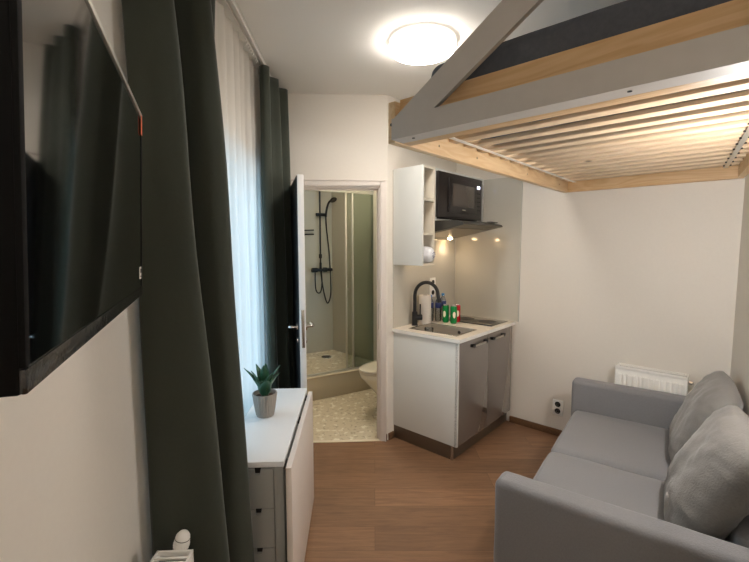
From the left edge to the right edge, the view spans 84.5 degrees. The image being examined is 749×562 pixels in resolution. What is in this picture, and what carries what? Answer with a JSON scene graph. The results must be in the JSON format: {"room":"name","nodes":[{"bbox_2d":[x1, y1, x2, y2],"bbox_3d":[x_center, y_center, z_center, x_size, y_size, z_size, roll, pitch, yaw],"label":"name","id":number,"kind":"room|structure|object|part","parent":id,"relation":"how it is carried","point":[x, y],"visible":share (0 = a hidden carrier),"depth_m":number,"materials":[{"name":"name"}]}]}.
{"room":"studio apartment","nodes":[
{"label":"studio apartment","id":0,"kind":"room"},
{"bbox_2d":[0,0,151,561],"bbox_3d":[-0.874,0.187,0.455,0.300,2.670,5.365,0,5,-3],"label":"wall","id":1,"kind":"structure","parent":0,"point":[74,482],"depth_m":1.07,"materials":[{"name":"white paint"}]},
{"bbox_2d":[0,0,141,396],"bbox_3d":[-0.560,-0.145,0.595,0.331,0.430,0.736,-2,5,-23],"label":"television","id":2,"kind":"object","parent":1,"relation":"attached to","point":[71,117],"visible":1,"depth_m":0.41,"materials":[{"name":"black"}]},
{"bbox_3d":[-0.453,-0.149,0.640,0.071,0.428,0.736,0,4,-23],"label":"casing","id":3,"kind":"part","parent":2,"relation":"part of","materials":[{"name":"black plastic"}]},
{"bbox_2d":[150,529,193,561],"bbox_3d":[-0.639,1.107,0.841,0.195,0.529,1.048,0,5,-3],"label":"radiator","id":4,"kind":"object","parent":1,"relation":"attached to","point":[180,552],"visible":1,"depth_m":1.29,"materials":[{"name":"white metal"}]},
{"bbox_2d":[150,549,193,561],"bbox_3d":[-0.598,1.125,0.819,0.112,0.478,0.995,0,5,-3],"label":"grille","id":5,"kind":"object","parent":4,"relation":"attached to","point":[175,555],"depth_m":1.28,"materials":[{"name":"white metal"}]},
{"bbox_2d":[304,190,332,353],"bbox_3d":[-1.096,-0.210,4.972,1.440,2.670,0.100,-3,6,-31],"label":"wall","id":6,"kind":"structure","parent":0,"point":[320,336],"depth_m":5.16,"materials":[{"name":"beige tile"}]},
{"bbox_2d":[304,227,313,235],"bbox_3d":[-0.814,-0.608,5.011,0.140,0.125,0.064,-3,6,-31],"label":"towel hook","id":7,"kind":"object","parent":6,"relation":"attached to","point":[304,227],"visible":0.51,"depth_m":5.00,"materials":[{"name":"black"}]},
{"bbox_2d":[311,191,336,303],"bbox_3d":[-0.615,-0.446,5.062,0.286,1.478,0.206,-3,6,-31],"label":"shower","id":8,"kind":"object","parent":6,"relation":"attached to","point":[325,269],"visible":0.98,"depth_m":5.08,"materials":[{"name":"black metal"}]},
{"bbox_3d":[-0.676,-0.668,5.089,0.040,1.040,0.065,-3,6,-31],"label":"riser rail","id":9,"kind":"part","parent":8,"relation":"part of","materials":[{"name":"black metal"}]},
{"bbox_2d":[288,93,387,433],"bbox_3d":[-0.536,-0.056,3.211,1.266,2.670,0.125,0,5,-3],"label":"wall","id":10,"kind":"structure","parent":0,"point":[332,136],"depth_m":3.07,"materials":[{"name":"white paint"}]},
{"bbox_2d":[287,174,314,387],"bbox_3d":[-0.524,0.322,2.827,0.167,1.965,0.642,-1,5,-15],"label":"door","id":11,"kind":"structure","parent":10,"relation":"in","point":[300,326],"depth_m":2.53,"materials":[{"name":"white wood"}]},
{"bbox_3d":[-0.520,0.283,2.614,0.063,0.052,0.146,-1,5,-15],"label":"handle","id":12,"kind":"part","parent":11,"relation":"part of","materials":[{"name":"silver metal"}]},
{"bbox_3d":[-0.436,0.294,2.516,0.018,0.235,0.002,-1,5,-15],"label":"lock plate","id":13,"kind":"part","parent":11,"relation":"part of","materials":[{"name":"silver metal"}]},
{"bbox_3d":[-0.420,0.280,2.642,0.063,0.052,0.146,-1,5,-15],"label":"handle","id":14,"kind":"part","parent":11,"relation":"part of","materials":[{"name":"silver metal"}]},
{"bbox_2d":[291,179,385,441],"bbox_3d":[-0.273,0.253,3.245,0.723,2.049,0.160,0,5,-3],"label":"trim","id":15,"kind":"structure","parent":10,"relation":"attached to","point":[379,185],"depth_m":3.17,"materials":[{"name":"beige wood"}]},
{"bbox_2d":[313,439,379,442],"bbox_3d":[-0.261,1.280,3.283,0.615,0.016,0.025,0,5,-3],"label":"trim","id":16,"kind":"structure","parent":10,"relation":"attached to","point":[360,440],"depth_m":3.28,"materials":[{"name":"beige wood"}]},
{"bbox_2d":[306,350,371,374],"bbox_3d":[-0.759,1.054,4.663,1.544,0.205,0.958,-3,6,-31],"label":"floor","id":17,"kind":"structure","parent":0,"point":[316,363],"depth_m":4.80,"materials":[{"name":"tile"}]},
{"bbox_2d":[331,191,376,360],"bbox_3d":[0.055,-0.178,4.591,0.340,2.670,1.740,-3,6,-31],"label":"wall","id":18,"kind":"structure","parent":0,"point":[364,206],"depth_m":4.93,"materials":[{"name":"beige tile"}]},
{"bbox_2d":[307,369,370,400],"bbox_3d":[-0.498,1.072,4.223,1.578,0.246,0.063,-3,6,-31],"label":"trim","id":19,"kind":"structure","parent":18,"relation":"attached to","point":[350,381],"depth_m":4.25,"materials":[{"name":"beige tile"}]},
{"bbox_3d":[-0.587,0.964,4.131,1.341,0.014,0.014,-3,6,-31],"label":"edge trim","id":20,"kind":"part","parent":19,"relation":"part of","materials":[{"name":"beige tile"}]},
{"bbox_2d":[307,190,372,377],"bbox_3d":[-0.494,0.019,4.124,1.540,1.890,0.062,-3,6,-31],"label":"screen","id":21,"kind":"object","parent":19,"relation":"on","point":[344,192],"visible":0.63,"depth_m":4.26,"materials":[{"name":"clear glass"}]},
{"bbox_3d":[-0.500,0.946,4.217,1.540,0.026,0.030,-3,6,-31],"label":"rail","id":22,"kind":"part","parent":21,"relation":"part of","materials":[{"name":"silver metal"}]},
{"bbox_3d":[-0.503,-0.903,4.055,1.540,0.040,0.034,-3,6,-31],"label":"rail","id":23,"kind":"part","parent":21,"relation":"part of","materials":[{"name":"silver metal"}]},
{"bbox_3d":[-0.294,0.013,4.268,0.016,1.823,0.022,-3,6,-31],"label":"post","id":24,"kind":"part","parent":21,"relation":"part of","materials":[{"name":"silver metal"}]},
{"bbox_3d":[-0.227,0.011,4.292,0.016,1.823,0.022,-3,6,-31],"label":"post","id":25,"kind":"part","parent":21,"relation":"part of","materials":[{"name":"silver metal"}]},
{"bbox_2d":[359,361,376,393],"bbox_3d":[0.086,0.928,3.828,0.491,0.299,0.364,-3,6,-31],"label":"toilet","id":26,"kind":"object","parent":18,"relation":"attached to","point":[368,371],"visible":0.37,"depth_m":3.69,"materials":[{"name":"beige ceramic"}]},
{"bbox_3d":[0.073,0.811,3.810,0.462,0.019,0.364,-3,6,-31],"label":"seat","id":27,"kind":"part","parent":26,"relation":"part of","materials":[{"name":"beige ceramic"}]},
{"bbox_3d":[0.073,0.791,3.809,0.462,0.022,0.364,-3,6,-31],"label":"lid","id":28,"kind":"part","parent":26,"relation":"part of","materials":[{"name":"beige ceramic"}]},
{"bbox_3d":[0.088,0.950,3.831,0.487,0.256,0.358,-3,6,-31],"label":"bowl","id":29,"kind":"part","parent":26,"relation":"part of","materials":[{"name":"beige ceramic"}]},
{"bbox_2d":[216,0,625,99],"bbox_3d":[0.763,-1.311,1.533,4.100,0.120,8.000,0,5,-3],"label":"ceiling","id":30,"kind":"structure","parent":0,"point":[310,46],"depth_m":2.14,"materials":[{"name":"white paint"}]},
{"bbox_2d":[224,0,271,76],"bbox_3d":[-0.668,-1.272,2.064,0.046,0.046,1.900,0,5,-3],"label":"track","id":31,"kind":"object","parent":30,"relation":"attached to","point":[232,5],"visible":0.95,"depth_m":2.12,"materials":[{"name":"white metal"}]},
{"bbox_2d":[122,0,254,561],"bbox_3d":[-0.567,0.104,1.453,0.267,2.620,0.399,2,5,19],"label":"curtain","id":32,"kind":"object","parent":31,"relation":"hanging from","point":[198,477],"visible":1,"depth_m":1.34,"materials":[{"name":"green fabric"}]},
{"bbox_2d":[215,0,267,417],"bbox_3d":[-0.724,0.018,2.259,0.050,2.630,1.248,0,5,-3],"label":"curtain","id":33,"kind":"object","parent":31,"relation":"hanging from","point":[238,77],"visible":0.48,"depth_m":2.27,"materials":[{"name":"white fabric"}]},
{"bbox_2d":[259,65,294,388],"bbox_3d":[-0.626,-0.014,2.822,0.181,2.615,0.488,0,5,-3],"label":"curtain","id":34,"kind":"object","parent":31,"relation":"hanging from","point":[274,116],"visible":0.72,"depth_m":2.71,"materials":[{"name":"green fabric"}]},
{"bbox_2d":[389,24,456,64],"bbox_3d":[0.263,-1.279,2.259,0.369,0.069,0.369,0,5,-3],"label":"ceiling lamp","id":35,"kind":"object","parent":30,"relation":"attached to","point":[420,44],"visible":1,"depth_m":2.17,"materials":[{"name":"white plastic"}]},
{"bbox_2d":[387,95,456,439],"bbox_3d":[0.429,-0.093,3.620,0.100,2.670,1.094,4,7,42],"label":"wall","id":36,"kind":"structure","parent":0,"point":[398,157],"depth_m":3.24,"materials":[{"name":"white paint"}]},
{"bbox_2d":[388,431,393,439],"bbox_3d":[0.136,1.246,3.324,0.014,0.055,0.063,4,7,42],"label":"baseboard","id":37,"kind":"structure","parent":36,"relation":"attached to","point":[391,434],"depth_m":3.31,"materials":[{"name":"brown wood"}]},
{"bbox_2d":[393,165,434,265],"bbox_3d":[0.301,-0.488,3.149,0.277,0.730,0.160,4,7,42],"label":"shelf unit","id":38,"kind":"object","parent":36,"relation":"attached to","point":[413,186],"visible":1,"depth_m":3.10,"materials":[{"name":"white"}]},
{"bbox_2d":[423,246,435,262],"bbox_3d":[0.385,-0.199,3.108,0.159,0.124,0.112,4,7,42],"label":"plastic bag","id":39,"kind":"object","parent":38,"relation":"on","point":[429,254],"visible":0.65,"depth_m":3.06,"materials":[{"name":"white plastic"}]},
{"bbox_3d":[0.349,-0.493,3.203,0.277,0.730,0.016,4,7,42],"label":"panel","id":40,"kind":"part","parent":38,"relation":"part of","materials":[{"name":"beige"}]},
{"bbox_2d":[393,238,454,327],"bbox_3d":[0.454,-0.268,3.554,0.006,1.230,0.924,4,7,42],"label":"backsplash","id":41,"kind":"structure","parent":36,"relation":"attached to","point":[406,278],"depth_m":3.54,"materials":[{"name":"beige paint"}]},
{"bbox_2d":[430,277,435,296],"bbox_3d":[0.513,0.056,3.635,0.012,0.170,0.080,4,7,42],"label":"wall socket","id":42,"kind":"object","parent":36,"relation":"attached to","point":[432,290],"visible":0.77,"depth_m":3.63,"materials":[{"name":"white plastic"}]},
{"bbox_2d":[435,168,483,221],"bbox_3d":[0.614,-0.688,3.482,0.277,0.393,0.768,4,7,42],"label":"upper cabinet","id":43,"kind":"object","parent":36,"relation":"attached to","point":[436,169],"visible":0.21,"depth_m":3.40,"materials":[{"name":"white"}]},
{"bbox_2d":[435,170,481,220],"bbox_3d":[0.612,-0.681,3.421,0.291,0.350,0.677,4,7,42],"label":"microwave","id":44,"kind":"object","parent":43,"relation":"in","point":[458,197],"visible":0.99,"depth_m":3.27,"materials":[{"name":"black"}]},
{"bbox_3d":[0.718,-0.678,3.336,0.016,0.260,0.440,4,7,42],"label":"oven door","id":45,"kind":"part","parent":44,"relation":"part of","materials":[{"name":"black glass"}]},
{"bbox_2d":[435,220,502,239],"bbox_3d":[0.662,-0.413,3.376,0.520,0.141,0.640,4,7,42],"label":"range hood","id":46,"kind":"object","parent":36,"relation":"attached to","point":[444,229],"visible":0.69,"depth_m":3.22,"materials":[{"name":"grey metal"}]},
{"bbox_2d":[304,389,558,561],"bbox_3d":[0.639,1.470,1.822,3.347,0.130,7.700,0,5,-3],"label":"floor","id":47,"kind":"structure","parent":0,"point":[395,499],"depth_m":2.64,"materials":[{"name":"brown wood"}]},
{"bbox_2d":[244,388,313,561],"bbox_3d":[-0.474,1.021,1.978,0.286,0.740,0.843,0,5,-3],"label":"table","id":48,"kind":"object","parent":47,"relation":"on","point":[280,459],"visible":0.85,"depth_m":1.66,"materials":[{"name":"grey wood"}]},
{"bbox_3d":[-0.471,0.791,1.573,0.172,0.157,0.012,0,5,-3],"label":"drawer","id":49,"kind":"part","parent":48,"relation":"part of","materials":[{"name":"grey wood"}]},
{"bbox_2d":[244,363,279,417],"bbox_3d":[-0.528,0.523,1.979,0.147,0.252,0.128,-5,7,-41],"label":"potted plant","id":50,"kind":"object","parent":48,"relation":"on","point":[264,398],"visible":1,"depth_m":1.96,"materials":[{"name":"green plant"}]},
{"bbox_3d":[-0.529,0.593,1.990,0.118,0.112,0.117,0,5,-3],"label":"pot","id":51,"kind":"part","parent":50,"relation":"part of","materials":[{"name":"beige ceramic"}]},
{"bbox_3d":[-0.471,0.951,1.587,0.172,0.157,0.012,0,5,-3],"label":"drawer","id":52,"kind":"part","parent":48,"relation":"part of","materials":[{"name":"grey wood"}]},
{"bbox_3d":[-0.471,1.110,1.601,0.172,0.157,0.012,0,5,-3],"label":"drawer","id":53,"kind":"part","parent":48,"relation":"part of","materials":[{"name":"grey wood"}]},
{"bbox_2d":[393,326,511,459],"bbox_3d":[0.690,0.824,3.448,0.619,0.871,0.919,4,7,42],"label":"base cabinet","id":54,"kind":"object","parent":47,"relation":"on","point":[448,397],"visible":0.92,"depth_m":3.13,"materials":[{"name":"white"}]},
{"bbox_3d":[0.376,0.799,3.120,0.587,0.763,0.016,4,7,42],"label":"panel","id":55,"kind":"part","parent":54,"relation":"part of","materials":[{"name":"white laminate"}]},
{"bbox_2d":[392,315,515,343],"bbox_3d":[0.678,0.375,3.409,0.606,0.028,0.934,4,7,42],"label":"countertop","id":56,"kind":"structure","parent":54,"relation":"on","point":[481,330],"depth_m":3.18,"materials":[{"name":"laminate"}]},
{"bbox_2d":[419,294,430,323],"bbox_3d":[0.424,0.236,3.471,0.103,0.240,0.103,4,7,42],"label":"paper towel roll","id":57,"kind":"object","parent":56,"relation":"on","point":[424,299],"visible":0.98,"depth_m":3.43,"materials":[{"name":"white paper"}]},
{"bbox_2d":[412,281,441,325],"bbox_3d":[0.426,0.180,3.365,0.244,0.370,0.066,1,5,8],"label":"faucet","id":58,"kind":"object","parent":56,"relation":"on","point":[415,316],"visible":1,"depth_m":3.36,"materials":[{"name":"black metal"}]},
{"bbox_3d":[0.359,0.256,3.383,0.059,0.134,0.048,-1,5,-8],"label":"lever","id":59,"kind":"part","parent":58,"relation":"part of","materials":[{"name":"black metal"}]},
{"bbox_3d":[0.426,0.131,3.350,0.225,0.270,0.029,1,5,10],"label":"spout","id":60,"kind":"part","parent":58,"relation":"part of","materials":[{"name":"black metal"}]},
{"bbox_2d":[431,295,433,320],"bbox_3d":[0.484,0.233,3.568,0.058,0.228,0.058,0,5,-3],"label":"water bottle","id":61,"kind":"object","parent":56,"relation":"on","point":[432,302],"visible":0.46,"depth_m":3.57,"materials":[{"name":"blue"}]},
{"bbox_2d":[435,299,441,321],"bbox_3d":[0.552,0.234,3.561,0.058,0.228,0.058,-3,6,-31],"label":"water bottle","id":62,"kind":"object","parent":56,"relation":"on","point":[437,305],"visible":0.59,"depth_m":3.55,"materials":[{"name":"blue"}]},
{"bbox_2d":[409,323,475,336],"bbox_3d":[0.532,0.448,3.231,0.435,0.148,0.305,4,7,42],"label":"sink","id":63,"kind":"object","parent":56,"relation":"in","point":[438,328],"visible":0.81,"depth_m":3.33,"materials":[{"name":"silver metal"}]},
{"bbox_2d":[414,324,470,334],"bbox_3d":[0.532,0.449,3.231,0.403,0.145,0.273,4,7,42],"label":"basin","id":64,"kind":"object","parent":63,"relation":"in","point":[438,328],"depth_m":3.34,"materials":[{"name":"grey metal"}]},
{"bbox_2d":[440,293,445,318],"bbox_3d":[0.613,0.223,3.688,0.058,0.228,0.058,2,6,24],"label":"water bottle","id":65,"kind":"object","parent":56,"relation":"on","point":[442,294],"visible":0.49,"depth_m":3.67,"materials":[{"name":"blue plastic"}]},
{"bbox_2d":[442,304,448,322],"bbox_3d":[0.607,0.276,3.509,0.056,0.152,0.056,3,6,31],"label":"drink can","id":66,"kind":"object","parent":56,"relation":"on","point":[445,309],"visible":1,"depth_m":3.49,"materials":[{"name":"green metal"}]},
{"bbox_2d":[450,305,456,323],"bbox_3d":[0.664,0.281,3.457,0.056,0.152,0.056,0,5,-3],"label":"drink can","id":67,"kind":"object","parent":56,"relation":"on","point":[453,309],"visible":1,"depth_m":3.44,"materials":[{"name":"green metal"}]},
{"bbox_2d":[454,304,460,321],"bbox_3d":[0.708,0.274,3.531,0.056,0.152,0.056,0,5,-3],"label":"drink can","id":68,"kind":"object","parent":56,"relation":"on","point":[458,305],"visible":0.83,"depth_m":3.51,"materials":[{"name":"red metal"}]},
{"bbox_2d":[449,315,506,326],"bbox_3d":[0.871,0.341,3.593,0.473,0.006,0.310,4,7,42],"label":"cooktop","id":69,"kind":"object","parent":56,"relation":"in","point":[463,318],"visible":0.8,"depth_m":3.56,"materials":[{"name":"black glass"}]},
{"bbox_3d":[0.734,0.802,3.098,0.020,0.756,0.462,4,7,42],"label":"cabinet door","id":70,"kind":"part","parent":54,"relation":"part of","materials":[{"name":"grey"}]},
{"bbox_3d":[1.037,0.772,3.433,0.020,0.756,0.436,4,7,42],"label":"cabinet door","id":71,"kind":"part","parent":54,"relation":"part of","materials":[{"name":"grey"}]},
{"bbox_2d":[494,377,748,561],"bbox_3d":[1.321,1.073,2.119,0.862,0.606,1.653,4,6,36],"label":"sofa","id":72,"kind":"object","parent":47,"relation":"on","point":[597,495],"visible":0.62,"depth_m":1.69,"materials":[{"name":"grey fabric"}]},
{"bbox_2d":[533,452,664,520],"bbox_3d":[1.078,1.050,1.857,0.722,0.141,0.699,4,6,36],"label":"seat cushion","id":73,"kind":"object","parent":72,"relation":"on","point":[632,490],"depth_m":1.99,"materials":[{"name":"grey fabric"}]},
{"bbox_2d":[551,411,670,481],"bbox_3d":[1.496,1.000,2.426,0.722,0.141,0.707,4,6,36],"label":"seat cushion","id":74,"kind":"object","parent":72,"relation":"on","point":[638,445],"depth_m":2.39,"materials":[{"name":"grey fabric"}]},
{"bbox_3d":[0.869,1.093,1.501,0.862,0.538,0.123,4,6,36],"label":"arm","id":75,"kind":"part","parent":72,"relation":"part of","materials":[{"name":"grey fabric"}]},
{"bbox_3d":[1.776,0.983,2.735,0.862,0.537,0.113,4,6,36],"label":"arm","id":76,"kind":"part","parent":72,"relation":"part of","materials":[{"name":"grey fabric"}]},
{"bbox_2d":[668,371,743,461],"bbox_3d":[1.759,0.739,2.209,0.290,0.451,0.680,4,6,38],"label":"cushion","id":77,"kind":"object","parent":72,"relation":"on","point":[716,390],"visible":0.69,"depth_m":2.08,"materials":[{"name":"grey fabric"}]},
{"bbox_2d":[664,405,748,539],"bbox_3d":[1.349,0.779,1.654,0.300,0.483,0.682,4,6,37],"label":"cushion","id":78,"kind":"object","parent":72,"relation":"on","point":[706,486],"visible":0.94,"depth_m":1.47,"materials":[{"name":"grey fabric"}]},
{"bbox_3d":[1.627,0.993,1.892,0.103,0.407,1.412,4,6,36],"label":"backrest","id":79,"kind":"part","parent":72,"relation":"part of","materials":[{"name":"grey fabric"}]},
{"bbox_2d":[456,163,744,429],"bbox_3d":[1.545,-0.066,3.286,2.208,2.670,0.119,4,7,41],"label":"wall","id":80,"kind":"structure","parent":0,"point":[646,276],"depth_m":3.00,"materials":[{"name":"white paint"}]},
{"bbox_2d":[455,177,521,321],"bbox_3d":[0.999,-0.281,3.688,0.624,1.230,0.006,4,7,42],"label":"backsplash","id":81,"kind":"structure","parent":80,"relation":"attached to","point":[487,262],"depth_m":3.63,"materials":[{"name":"beige"}]},
{"bbox_2d":[454,181,522,321],"bbox_3d":[0.999,-0.281,3.684,0.629,1.230,0.009,4,7,42],"label":"trim","id":82,"kind":"structure","parent":80,"relation":"attached to","point":[522,181],"depth_m":3.49,"materials":[{"name":"grey metal"}]},
{"bbox_2d":[509,416,562,435],"bbox_3d":[1.725,1.257,3.164,1.430,0.055,0.014,4,7,42],"label":"baseboard","id":83,"kind":"structure","parent":80,"relation":"attached to","point":[526,423],"depth_m":3.48,"materials":[{"name":"brown wood"}]},
{"bbox_2d":[552,399,562,415],"bbox_3d":[1.493,1.030,3.355,0.081,0.125,0.012,4,7,42],"label":"wall socket","id":84,"kind":"object","parent":80,"relation":"attached to","point":[557,409],"visible":1,"depth_m":3.35,"materials":[{"name":"white plastic"}]},
{"bbox_2d":[614,362,693,395],"bbox_3d":[1.927,0.899,2.868,0.445,0.580,0.134,4,7,42],"label":"radiator","id":85,"kind":"object","parent":80,"relation":"attached to","point":[625,374],"visible":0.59,"depth_m":2.81,"materials":[{"name":"white metal"}]},
{"bbox_2d":[730,174,748,415],"bbox_3d":[1.586,0.086,1.562,0.101,2.670,2.660,4,6,36],"label":"wall","id":86,"kind":"structure","parent":0,"point":[739,374],"depth_m":2.33,"materials":[{"name":"white paint"}]},
{"bbox_2d":[388,0,748,192],"bbox_3d":[1.222,-0.930,1.960,1.266,0.712,2.176,4,7,42],"label":"bed","id":87,"kind":"object","parent":86,"relation":"attached to","point":[448,118],"visible":1,"depth_m":1.41,"materials":[{"name":"grey paint"}]},
{"bbox_3d":[0.780,-0.695,2.411,0.035,0.158,2.130,4,7,42],"label":"rail","id":88,"kind":"part","parent":87,"relation":"part of","materials":[{"name":"brown wood"}]},
{"bbox_2d":[431,0,748,151],"bbox_3d":[1.274,-0.781,1.998,1.124,0.240,2.004,4,7,42],"label":"mattress","id":89,"kind":"object","parent":87,"relation":"on","point":[628,15],"visible":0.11,"depth_m":1.25,"materials":[{"name":"fabric"}]},
{"bbox_3d":[1.872,-0.725,2.837,1.014,0.140,0.034,4,7,42],"label":"rail","id":90,"kind":"part","parent":87,"relation":"part of","materials":[{"name":"brown wood"}]},
{"bbox_3d":[1.634,-0.632,1.686,0.035,0.147,2.008,4,6,36],"label":"rail","id":91,"kind":"part","parent":87,"relation":"part of","materials":[{"name":"brown wood"}]}
]}

